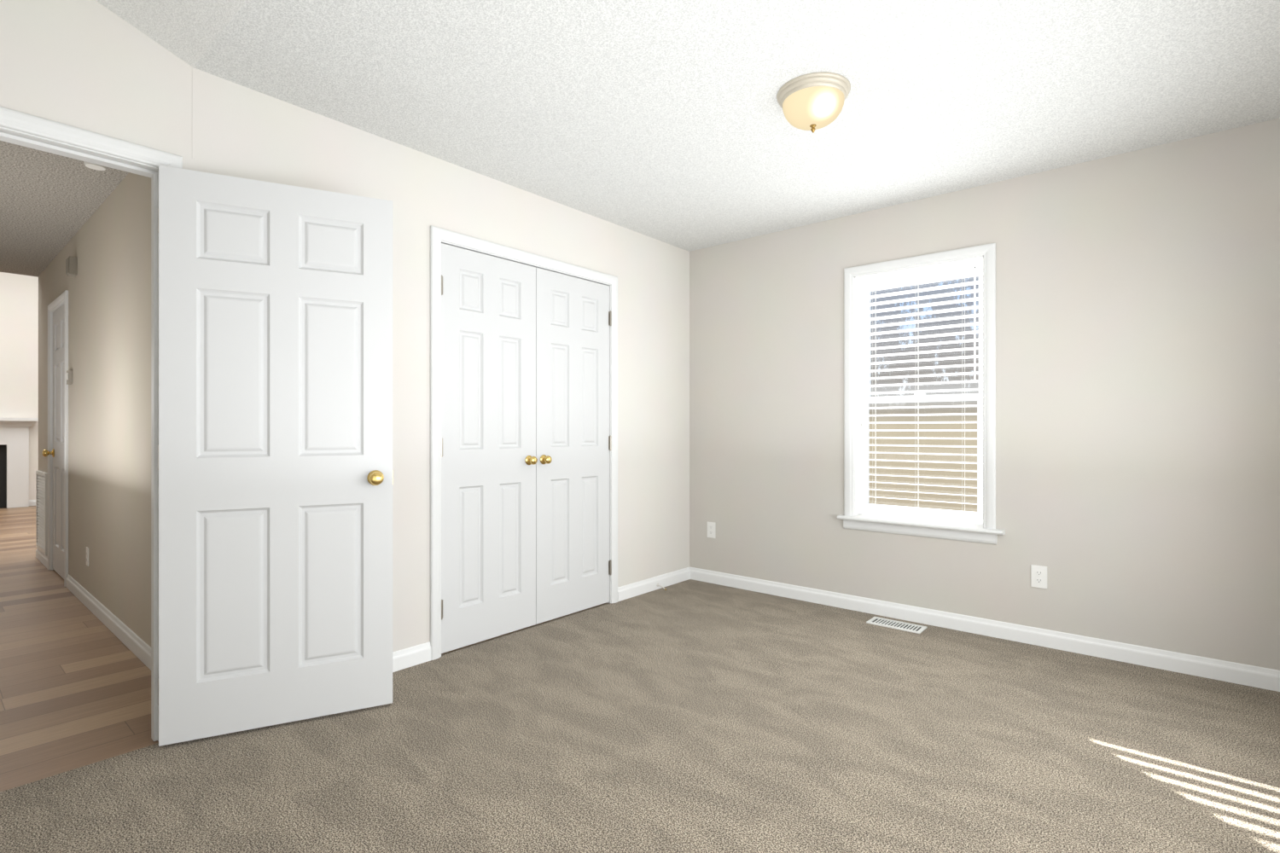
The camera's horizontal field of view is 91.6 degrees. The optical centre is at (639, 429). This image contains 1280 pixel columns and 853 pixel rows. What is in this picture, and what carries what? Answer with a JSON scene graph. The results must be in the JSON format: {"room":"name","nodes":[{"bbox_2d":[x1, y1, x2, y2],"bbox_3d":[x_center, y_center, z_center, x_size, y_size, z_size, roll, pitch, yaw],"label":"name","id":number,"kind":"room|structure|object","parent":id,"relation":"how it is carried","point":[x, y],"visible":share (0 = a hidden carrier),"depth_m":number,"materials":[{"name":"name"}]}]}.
{"room":"empty bedroom","nodes":[
{"label":"empty bedroom","id":0,"kind":"room"},
{"bbox_2d":[0,272,38,500],"bbox_3d":[-7.414,-0.980,6.943,5.220,4.200,7.640,0,0,40],"label":"wall","id":1,"kind":"structure","parent":0,"point":[19,293],"depth_m":8.99,"materials":[{"name":"paint"}]},
{"bbox_2d":[29,500,151,670],"bbox_3d":[-5.583,1.076,5.391,9.780,0.088,7.400,0,0,40],"label":"baseboard","id":2,"kind":"structure","parent":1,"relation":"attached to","point":[140,648],"depth_m":3.50,"materials":[{"name":"white wood"}]},
{"bbox_2d":[0,140,128,277],"bbox_3d":[-3.817,-1.780,3.532,4.680,0.900,1.290,0,0,40],"label":"ceiling","id":3,"kind":"structure","parent":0,"point":[46,198],"depth_m":3.63,"materials":[{"name":"white paint"}]},
{"bbox_2d":[83,161,106,170],"bbox_3d":[-2.659,-1.304,3.042,0.092,0.052,0.092,0,0,40],"label":"smoke detector","id":4,"kind":"object","parent":3,"relation":"attached to","point":[94,166],"visible":0.37,"depth_m":3.03,"materials":[{"name":"white plastic"}]},
{"bbox_2d":[38,172,151,647],"bbox_3d":[-3.438,-0.555,3.978,4.680,3.350,0.120,0,0,40],"label":"wall","id":5,"kind":"structure","parent":0,"point":[109,295],"depth_m":3.52,"materials":[{"name":"paint"}]},
{"bbox_2d":[35,471,47,555],"bbox_3d":[-5.016,0.690,5.225,0.540,0.660,0.018,0,0,40],"label":"air vent","id":6,"kind":"object","parent":5,"relation":"in","point":[41,477],"visible":0.99,"depth_m":5.20,"materials":[{"name":"white metal"}]},
{"bbox_2d":[41,304,63,579],"bbox_3d":[-4.396,0.093,4.698,0.722,2.030,0.102,0,0,40],"label":"hall door","id":7,"kind":"structure","parent":5,"relation":"in","point":[57,452],"depth_m":4.79,"materials":[{"name":"white wood"}]},
{"bbox_2d":[47,290,68,587],"bbox_3d":[-4.359,0.067,4.747,0.844,2.107,0.138,0,0,40],"label":"door frame","id":8,"kind":"structure","parent":5,"relation":"attached to","point":[62,299],"depth_m":4.83,"materials":[{"name":"white wood"}]},
{"bbox_2d":[65,370,72,384],"bbox_3d":[-3.974,-0.360,4.336,0.080,0.096,0.026,0,0,40],"label":"thermostat","id":9,"kind":"object","parent":5,"relation":"attached to","point":[69,373],"visible":1,"depth_m":4.32,"materials":[{"name":"white plastic"}]},
{"bbox_2d":[65,256,76,277],"bbox_3d":[-3.850,-1.100,4.218,0.100,0.120,0.046,0,0,40],"label":"box","id":10,"kind":"object","parent":5,"relation":"attached to","point":[71,262],"visible":1,"depth_m":4.19,"materials":[{"name":"beige"}]},
{"bbox_2d":[86,546,88,566],"bbox_3d":[-3.510,0.810,3.955,0.070,0.114,0.008,0,0,40],"label":"outlet","id":11,"kind":"object","parent":5,"relation":"attached to","point":[87,549],"visible":1,"depth_m":3.94,"materials":[{"name":"white plastic"}]},
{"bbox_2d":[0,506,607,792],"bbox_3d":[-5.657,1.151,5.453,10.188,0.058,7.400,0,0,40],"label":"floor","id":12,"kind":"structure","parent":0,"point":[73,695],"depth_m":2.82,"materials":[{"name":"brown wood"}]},
{"bbox_2d":[0,418,38,508],"bbox_3d":[-9.325,0.480,8.367,0.220,1.280,1.780,0,0,40],"label":"fireplace mantel","id":13,"kind":"object","parent":12,"relation":"on","point":[14,432],"visible":0.94,"depth_m":8.87,"materials":[{"name":"white wood"}]},
{"bbox_2d":[0,0,689,651],"bbox_3d":[-1.135,-0.555,2.982,0.121,3.350,4.520,0,0,40],"label":"wall","id":14,"kind":"structure","parent":0,"point":[76,63],"depth_m":2.93,"materials":[{"name":"paint"}]},
{"bbox_2d":[0,106,182,741],"bbox_3d":[-2.001,0.067,1.962,0.156,2.107,0.894,0,0,40],"label":"door frame","id":15,"kind":"structure","parent":14,"relation":"attached to","point":[16,127],"depth_m":2.18,"materials":[{"name":"white wood"}]},
{"bbox_2d":[157,165,393,746],"bbox_3d":[-1.351,0.093,2.360,0.772,2.030,0.156,0,0,-27],"label":"entry door","id":16,"kind":"structure","parent":14,"relation":"in","point":[275,447],"depth_m":2.33,"materials":[{"name":"white wood"}]},
{"bbox_2d":[441,243,537,653],"bbox_3d":[-0.783,0.096,3.296,0.090,2.029,0.618,0,0,40],"label":"closet door","id":17,"kind":"structure","parent":14,"relation":"in","point":[489,460],"depth_m":3.28,"materials":[{"name":"white wood"}]},
{"bbox_2d":[430,225,617,660],"bbox_3d":[-0.625,0.067,3.570,0.138,2.107,1.343,0,0,40],"label":"trim","id":18,"kind":"structure","parent":14,"relation":"attached to","point":[438,235],"depth_m":3.06,"materials":[{"name":"white wood"}]},
{"bbox_2d":[535,267,611,624],"bbox_3d":[-0.381,0.096,3.770,0.090,2.029,0.618,0,0,40],"label":"closet door","id":19,"kind":"structure","parent":14,"relation":"in","point":[573,317],"depth_m":3.75,"materials":[{"name":"white wood"}]},
{"bbox_2d":[392,566,1279,692],"bbox_3d":[0.230,1.076,1.903,3.360,0.088,4.400,0,0,40],"label":"baseboard","id":20,"kind":"structure","parent":14,"relation":"attached to","point":[1256,677],"depth_m":3.28,"materials":[{"name":"white wood"}]},
{"bbox_2d":[0,579,1279,852],"bbox_3d":[0.226,1.150,1.907,3.372,0.060,4.400,0,0,40],"label":"floor","id":21,"kind":"structure","parent":0,"point":[691,716],"depth_m":2.12,"materials":[{"name":"beige carpet"}]},
{"bbox_2d":[866,616,927,634],"bbox_3d":[1.461,1.117,3.551,0.296,0.007,0.137,0,0,40],"label":"floor vent","id":22,"kind":"object","parent":21,"relation":"in","point":[917,629],"visible":1,"depth_m":3.54,"materials":[{"name":"white metal"}]},
{"bbox_2d":[95,0,1279,251],"bbox_3d":[0.237,-1.830,1.910,3.600,1.000,4.700,0,0,40],"label":"ceiling","id":23,"kind":"structure","parent":0,"point":[663,120],"depth_m":2.41,"materials":[{"name":"white paint"}]},
{"bbox_2d":[776,71,850,133],"bbox_3d":[0.683,-1.249,2.459,0.283,0.162,0.283,0,0,40],"label":"ceiling light","id":24,"kind":"object","parent":23,"relation":"attached to","point":[811,101],"depth_m":2.38,"materials":[{"name":"white glass"}]},
{"bbox_2d":[689,117,1279,670],"bbox_3d":[1.705,-0.555,3.642,3.600,3.350,0.160,0,0,40],"label":"wall","id":25,"kind":"structure","parent":0,"point":[1137,293],"depth_m":3.15,"materials":[{"name":"paint"}]},
{"bbox_2d":[707,522,715,538],"bbox_3d":[0.518,0.735,4.538,0.070,0.114,0.008,0,0,40],"label":"outlet","id":26,"kind":"object","parent":25,"relation":"attached to","point":[711,526],"visible":1,"depth_m":4.53,"materials":[{"name":"white plastic"}]},
{"bbox_2d":[837,242,1004,545],"bbox_3d":[1.619,-0.190,3.641,0.906,1.625,0.152,0,0,40],"label":"window","id":27,"kind":"structure","parent":25,"relation":"in","point":[986,533],"depth_m":3.62,"materials":[{"name":"white wood"}]},
{"bbox_2d":[855,257,983,523],"bbox_3d":[1.620,-0.210,3.650,0.704,1.456,0.072,0,0,40],"label":"window blinds","id":28,"kind":"object","parent":27,"relation":"attached to","point":[976,264],"depth_m":3.63,"materials":[{"name":"white plastic"}]},
{"bbox_2d":[860,268,983,525],"bbox_3d":[1.677,-0.200,3.717,0.710,1.479,0.070,0,0,40],"label":"window unit","id":29,"kind":"structure","parent":25,"relation":"in","point":[867,397],"depth_m":3.75,"materials":[{"name":"white plastic"}]},
{"bbox_2d":[1030,564,1047,588],"bbox_3d":[2.066,0.765,3.225,0.070,0.114,0.008,0,0,40],"label":"outlet","id":30,"kind":"object","parent":25,"relation":"attached to","point":[1038,573],"visible":1,"depth_m":3.22,"materials":[{"name":"white plastic"}]},
{"label":"outside","id":31,"kind":"structure","parent":0,"visible":0},
{"bbox_2d":[869,276,978,511],"bbox_3d":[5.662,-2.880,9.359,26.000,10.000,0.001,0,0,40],"label":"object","id":32,"kind":"structure","parent":31,"point":[973,508],"depth_m":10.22,"materials":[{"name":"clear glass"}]}
]}

